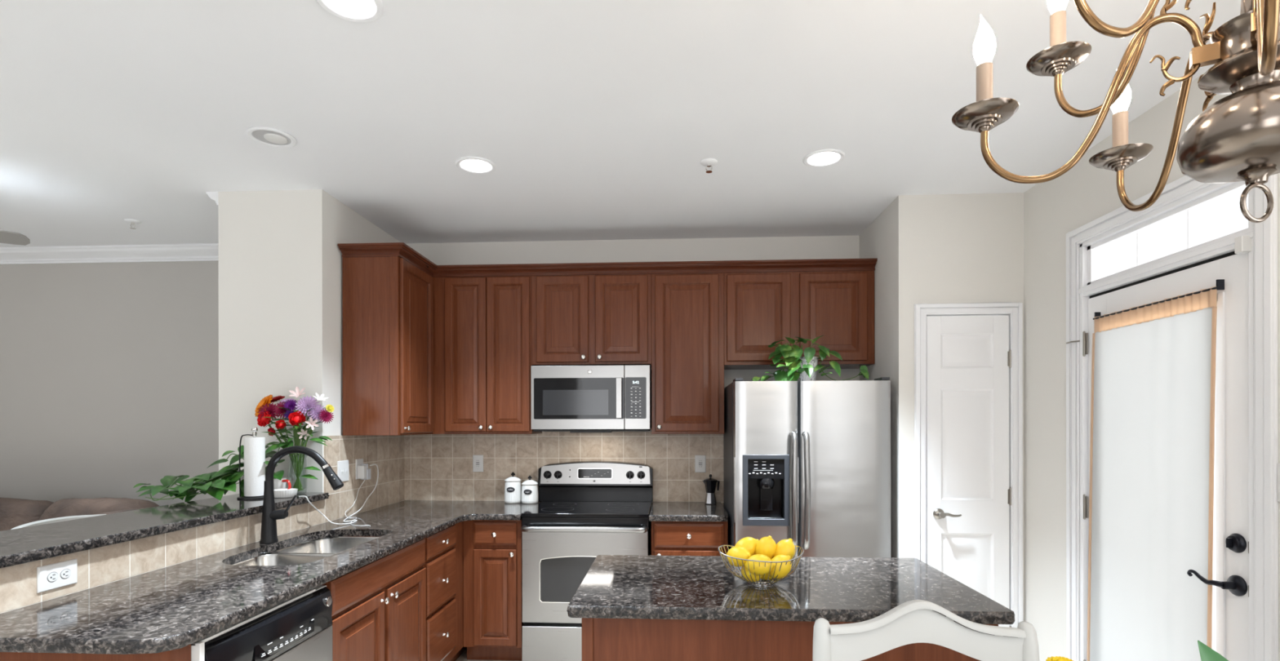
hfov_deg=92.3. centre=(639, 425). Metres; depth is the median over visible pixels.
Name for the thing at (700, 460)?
receptacle
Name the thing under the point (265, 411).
flower bouquet
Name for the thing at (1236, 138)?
chandelier
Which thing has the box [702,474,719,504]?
moka pot
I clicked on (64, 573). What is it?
receptacle
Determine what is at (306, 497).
charging cord
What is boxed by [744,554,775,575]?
lemon
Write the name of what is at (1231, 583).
door
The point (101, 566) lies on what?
tiled wall
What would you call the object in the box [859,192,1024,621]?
wall
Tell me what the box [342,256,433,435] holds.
upper cabinet
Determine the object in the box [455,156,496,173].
recessed light
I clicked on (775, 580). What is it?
wire bowl
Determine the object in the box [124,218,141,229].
sprinkler head
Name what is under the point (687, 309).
upper cabinet
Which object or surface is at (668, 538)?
base cabinet
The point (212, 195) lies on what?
trim
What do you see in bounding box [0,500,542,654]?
countertop
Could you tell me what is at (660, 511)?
countertop
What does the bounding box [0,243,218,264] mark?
trim
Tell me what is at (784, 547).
lemon
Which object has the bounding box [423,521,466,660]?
base cabinet
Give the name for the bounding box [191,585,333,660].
dishwasher
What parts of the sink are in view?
bowl, bowl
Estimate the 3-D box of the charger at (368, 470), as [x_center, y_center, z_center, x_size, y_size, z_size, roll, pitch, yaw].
[-1.673,0.283,3.754,0.045,0.096,0.044,0,0,3]
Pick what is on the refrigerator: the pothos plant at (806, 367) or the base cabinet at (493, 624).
the pothos plant at (806, 367)
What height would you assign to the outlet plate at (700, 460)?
0.120 m
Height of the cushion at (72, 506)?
0.529 m
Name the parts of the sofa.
armrest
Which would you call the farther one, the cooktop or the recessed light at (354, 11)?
the cooktop
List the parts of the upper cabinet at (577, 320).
door, door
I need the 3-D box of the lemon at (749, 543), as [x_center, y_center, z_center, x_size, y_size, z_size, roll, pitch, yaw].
[0.364,0.420,2.106,0.079,0.074,0.074,0,0,28]
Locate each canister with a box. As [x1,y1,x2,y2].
[504,471,521,503]
[521,475,537,503]
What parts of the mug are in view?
handle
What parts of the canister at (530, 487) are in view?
name plate, lid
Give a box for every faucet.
[259,445,343,543]
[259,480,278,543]
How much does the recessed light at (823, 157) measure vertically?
0.008 m
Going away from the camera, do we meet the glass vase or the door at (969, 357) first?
the glass vase
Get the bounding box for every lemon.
[726,546,751,567]
[734,537,758,555]
[741,565,762,582]
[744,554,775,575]
[755,535,776,559]
[760,573,773,580]
[768,555,791,578]
[773,538,795,559]
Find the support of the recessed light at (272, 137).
in the ceiling
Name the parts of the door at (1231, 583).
handle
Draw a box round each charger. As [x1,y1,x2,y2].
[356,465,366,479]
[360,463,370,479]
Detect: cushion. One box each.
[0,497,53,531]
[39,497,159,520]
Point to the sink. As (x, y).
(317, 549)
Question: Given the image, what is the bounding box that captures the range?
[520,460,653,660]
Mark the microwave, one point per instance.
(609, 398)
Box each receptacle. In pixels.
[47,572,57,582]
[60,568,71,578]
[475,458,479,468]
[697,458,702,468]
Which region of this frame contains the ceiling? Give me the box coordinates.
[0,0,1240,247]
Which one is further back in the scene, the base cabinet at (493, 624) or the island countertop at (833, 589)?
the base cabinet at (493, 624)
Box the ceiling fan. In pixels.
[0,230,30,245]
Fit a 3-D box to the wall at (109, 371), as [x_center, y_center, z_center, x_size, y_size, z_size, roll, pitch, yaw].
[-2.183,0.078,4.478,9.157,2.740,0.150,0,0,3]
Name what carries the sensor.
attached to the wall at (1086, 193)
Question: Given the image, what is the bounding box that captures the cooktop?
[521,501,652,517]
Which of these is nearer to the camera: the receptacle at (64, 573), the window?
the receptacle at (64, 573)
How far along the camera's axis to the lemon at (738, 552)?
2.02 m
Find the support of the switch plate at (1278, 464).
attached to the wall at (1086, 193)
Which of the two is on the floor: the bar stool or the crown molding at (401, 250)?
the bar stool
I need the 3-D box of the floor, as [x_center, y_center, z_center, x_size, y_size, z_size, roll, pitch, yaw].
[-2.381,1.498,0.769,9.157,0.100,7.679,0,0,3]
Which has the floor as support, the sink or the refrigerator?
the refrigerator
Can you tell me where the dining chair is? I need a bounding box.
[812,600,1039,660]
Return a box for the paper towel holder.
[236,426,265,499]
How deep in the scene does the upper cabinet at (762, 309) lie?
3.89 m
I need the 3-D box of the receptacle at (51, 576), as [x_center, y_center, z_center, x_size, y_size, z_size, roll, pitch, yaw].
[-1.799,0.465,1.885,0.003,0.030,0.034,0,0,3]
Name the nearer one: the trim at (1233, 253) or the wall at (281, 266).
the trim at (1233, 253)
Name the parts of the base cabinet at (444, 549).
drawer, drawer, drawer, knob, knob, knob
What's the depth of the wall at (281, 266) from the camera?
3.39 m
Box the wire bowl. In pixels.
[718,545,804,586]
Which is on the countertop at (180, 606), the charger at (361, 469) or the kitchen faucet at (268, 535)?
the kitchen faucet at (268, 535)
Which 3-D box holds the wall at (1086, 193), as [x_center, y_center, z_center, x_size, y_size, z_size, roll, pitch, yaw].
[2.042,0.070,0.122,0.150,2.740,6.865,0,0,3]
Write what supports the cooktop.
in the range
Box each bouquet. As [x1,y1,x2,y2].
[254,386,334,490]
[1045,640,1228,660]
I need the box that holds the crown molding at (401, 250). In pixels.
[337,242,877,277]
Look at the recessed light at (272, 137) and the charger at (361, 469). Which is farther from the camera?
the charger at (361, 469)
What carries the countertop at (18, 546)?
on the wall
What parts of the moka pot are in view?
pot, pot, handle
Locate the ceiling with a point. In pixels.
(596, 119)
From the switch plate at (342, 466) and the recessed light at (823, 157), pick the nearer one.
the recessed light at (823, 157)
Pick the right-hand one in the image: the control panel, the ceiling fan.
the control panel
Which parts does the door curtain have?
rod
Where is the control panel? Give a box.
[205,585,326,642]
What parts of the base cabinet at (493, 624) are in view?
knob, drawer, door, knob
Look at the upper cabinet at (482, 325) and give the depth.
3.99 m
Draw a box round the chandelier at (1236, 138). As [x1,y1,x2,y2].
[951,0,1279,222]
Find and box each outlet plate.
[36,558,77,593]
[355,458,363,479]
[472,454,483,471]
[694,455,706,472]
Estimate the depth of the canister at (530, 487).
4.16 m
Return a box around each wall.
[0,235,859,506]
[0,435,404,613]
[217,189,399,496]
[404,431,723,506]
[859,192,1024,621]
[1023,71,1279,660]
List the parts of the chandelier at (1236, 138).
bulb, bulb, arm, arm, bulb, arm, arm, arm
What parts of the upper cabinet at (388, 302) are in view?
knob, door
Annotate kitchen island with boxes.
[581,617,998,660]
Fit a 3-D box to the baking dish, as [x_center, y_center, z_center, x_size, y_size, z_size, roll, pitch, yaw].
[-1.817,0.348,3.143,0.122,0.038,0.122,0,0,3]
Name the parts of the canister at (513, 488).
name plate, lid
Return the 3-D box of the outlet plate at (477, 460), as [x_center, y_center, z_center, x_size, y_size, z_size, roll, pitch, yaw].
[-1.142,0.269,4.334,0.075,0.120,0.010,0,0,3]
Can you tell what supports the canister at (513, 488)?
on the countertop at (180, 606)
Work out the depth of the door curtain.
2.49 m
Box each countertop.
[0,492,328,568]
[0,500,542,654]
[566,555,1014,624]
[648,502,728,521]
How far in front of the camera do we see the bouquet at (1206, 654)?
0.70 m
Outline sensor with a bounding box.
[1234,235,1251,253]
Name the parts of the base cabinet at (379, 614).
door, knob, knob, door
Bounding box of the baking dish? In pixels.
[273,488,297,497]
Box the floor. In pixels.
[455,648,516,660]
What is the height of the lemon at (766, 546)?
0.093 m
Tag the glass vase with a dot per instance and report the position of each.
(287, 455)
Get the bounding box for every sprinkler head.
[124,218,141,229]
[700,158,717,173]
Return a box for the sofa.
[0,497,159,531]
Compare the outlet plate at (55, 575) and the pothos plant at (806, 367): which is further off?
the pothos plant at (806, 367)
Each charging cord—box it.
[298,464,378,524]
[345,480,370,526]
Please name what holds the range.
on the floor
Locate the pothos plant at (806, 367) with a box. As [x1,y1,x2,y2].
[751,335,868,381]
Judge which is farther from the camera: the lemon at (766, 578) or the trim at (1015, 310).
the trim at (1015, 310)
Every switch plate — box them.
[337,460,348,481]
[1277,463,1279,502]
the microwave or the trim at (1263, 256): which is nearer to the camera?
the trim at (1263, 256)
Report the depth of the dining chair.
1.25 m
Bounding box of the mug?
[273,477,291,489]
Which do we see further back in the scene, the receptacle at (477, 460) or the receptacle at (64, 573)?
the receptacle at (477, 460)
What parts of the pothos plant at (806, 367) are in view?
pot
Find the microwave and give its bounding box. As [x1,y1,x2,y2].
[530,364,651,432]
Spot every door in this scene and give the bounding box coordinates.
[926,315,1011,627]
[1066,253,1248,660]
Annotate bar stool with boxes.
[11,514,106,529]
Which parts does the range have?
control knob, storage drawer, control knob, handle, oven door, vent trim, control knob, control knob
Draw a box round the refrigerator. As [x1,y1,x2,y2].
[723,377,890,557]
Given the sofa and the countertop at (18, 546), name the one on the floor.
the sofa
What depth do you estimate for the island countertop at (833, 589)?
1.95 m
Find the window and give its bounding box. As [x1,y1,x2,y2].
[1087,181,1248,284]
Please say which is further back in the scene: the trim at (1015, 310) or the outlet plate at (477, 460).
the outlet plate at (477, 460)
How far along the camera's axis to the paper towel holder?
3.07 m
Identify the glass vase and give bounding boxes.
[287,454,307,494]
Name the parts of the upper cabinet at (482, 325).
door, door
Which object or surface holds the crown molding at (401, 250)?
attached to the upper cabinet at (388, 302)
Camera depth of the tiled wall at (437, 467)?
4.32 m
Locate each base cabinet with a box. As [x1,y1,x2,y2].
[0,644,191,660]
[321,536,426,660]
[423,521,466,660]
[463,520,523,660]
[651,520,728,555]
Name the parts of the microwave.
door glass, handle, control panel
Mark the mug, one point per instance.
(277, 484)
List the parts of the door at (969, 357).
handle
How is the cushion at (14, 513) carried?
on the sofa
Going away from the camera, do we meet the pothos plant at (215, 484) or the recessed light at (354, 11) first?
the recessed light at (354, 11)
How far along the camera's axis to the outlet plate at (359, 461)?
3.72 m
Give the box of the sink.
[232,537,378,565]
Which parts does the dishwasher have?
door panel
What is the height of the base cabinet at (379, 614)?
0.877 m
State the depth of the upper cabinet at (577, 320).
3.96 m
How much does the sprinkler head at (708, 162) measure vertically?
0.050 m
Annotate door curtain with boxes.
[1087,279,1224,660]
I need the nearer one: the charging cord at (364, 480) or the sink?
the sink
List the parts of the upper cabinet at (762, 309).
door, door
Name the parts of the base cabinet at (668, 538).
knob, drawer, door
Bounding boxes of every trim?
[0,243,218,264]
[206,191,217,205]
[914,302,1022,627]
[1066,173,1278,660]
[1089,251,1235,298]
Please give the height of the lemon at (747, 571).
0.069 m
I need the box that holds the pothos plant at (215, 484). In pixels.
[133,440,293,502]
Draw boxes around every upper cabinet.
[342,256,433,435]
[432,275,542,434]
[531,274,651,368]
[651,272,724,434]
[724,271,874,369]
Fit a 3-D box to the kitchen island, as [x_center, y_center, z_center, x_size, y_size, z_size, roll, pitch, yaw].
[0.448,1.005,2.123,1.212,0.877,0.632,0,0,3]
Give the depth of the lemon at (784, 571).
1.98 m
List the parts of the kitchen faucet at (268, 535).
lever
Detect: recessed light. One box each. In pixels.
[245,126,297,147]
[315,0,383,22]
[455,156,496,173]
[802,148,844,167]

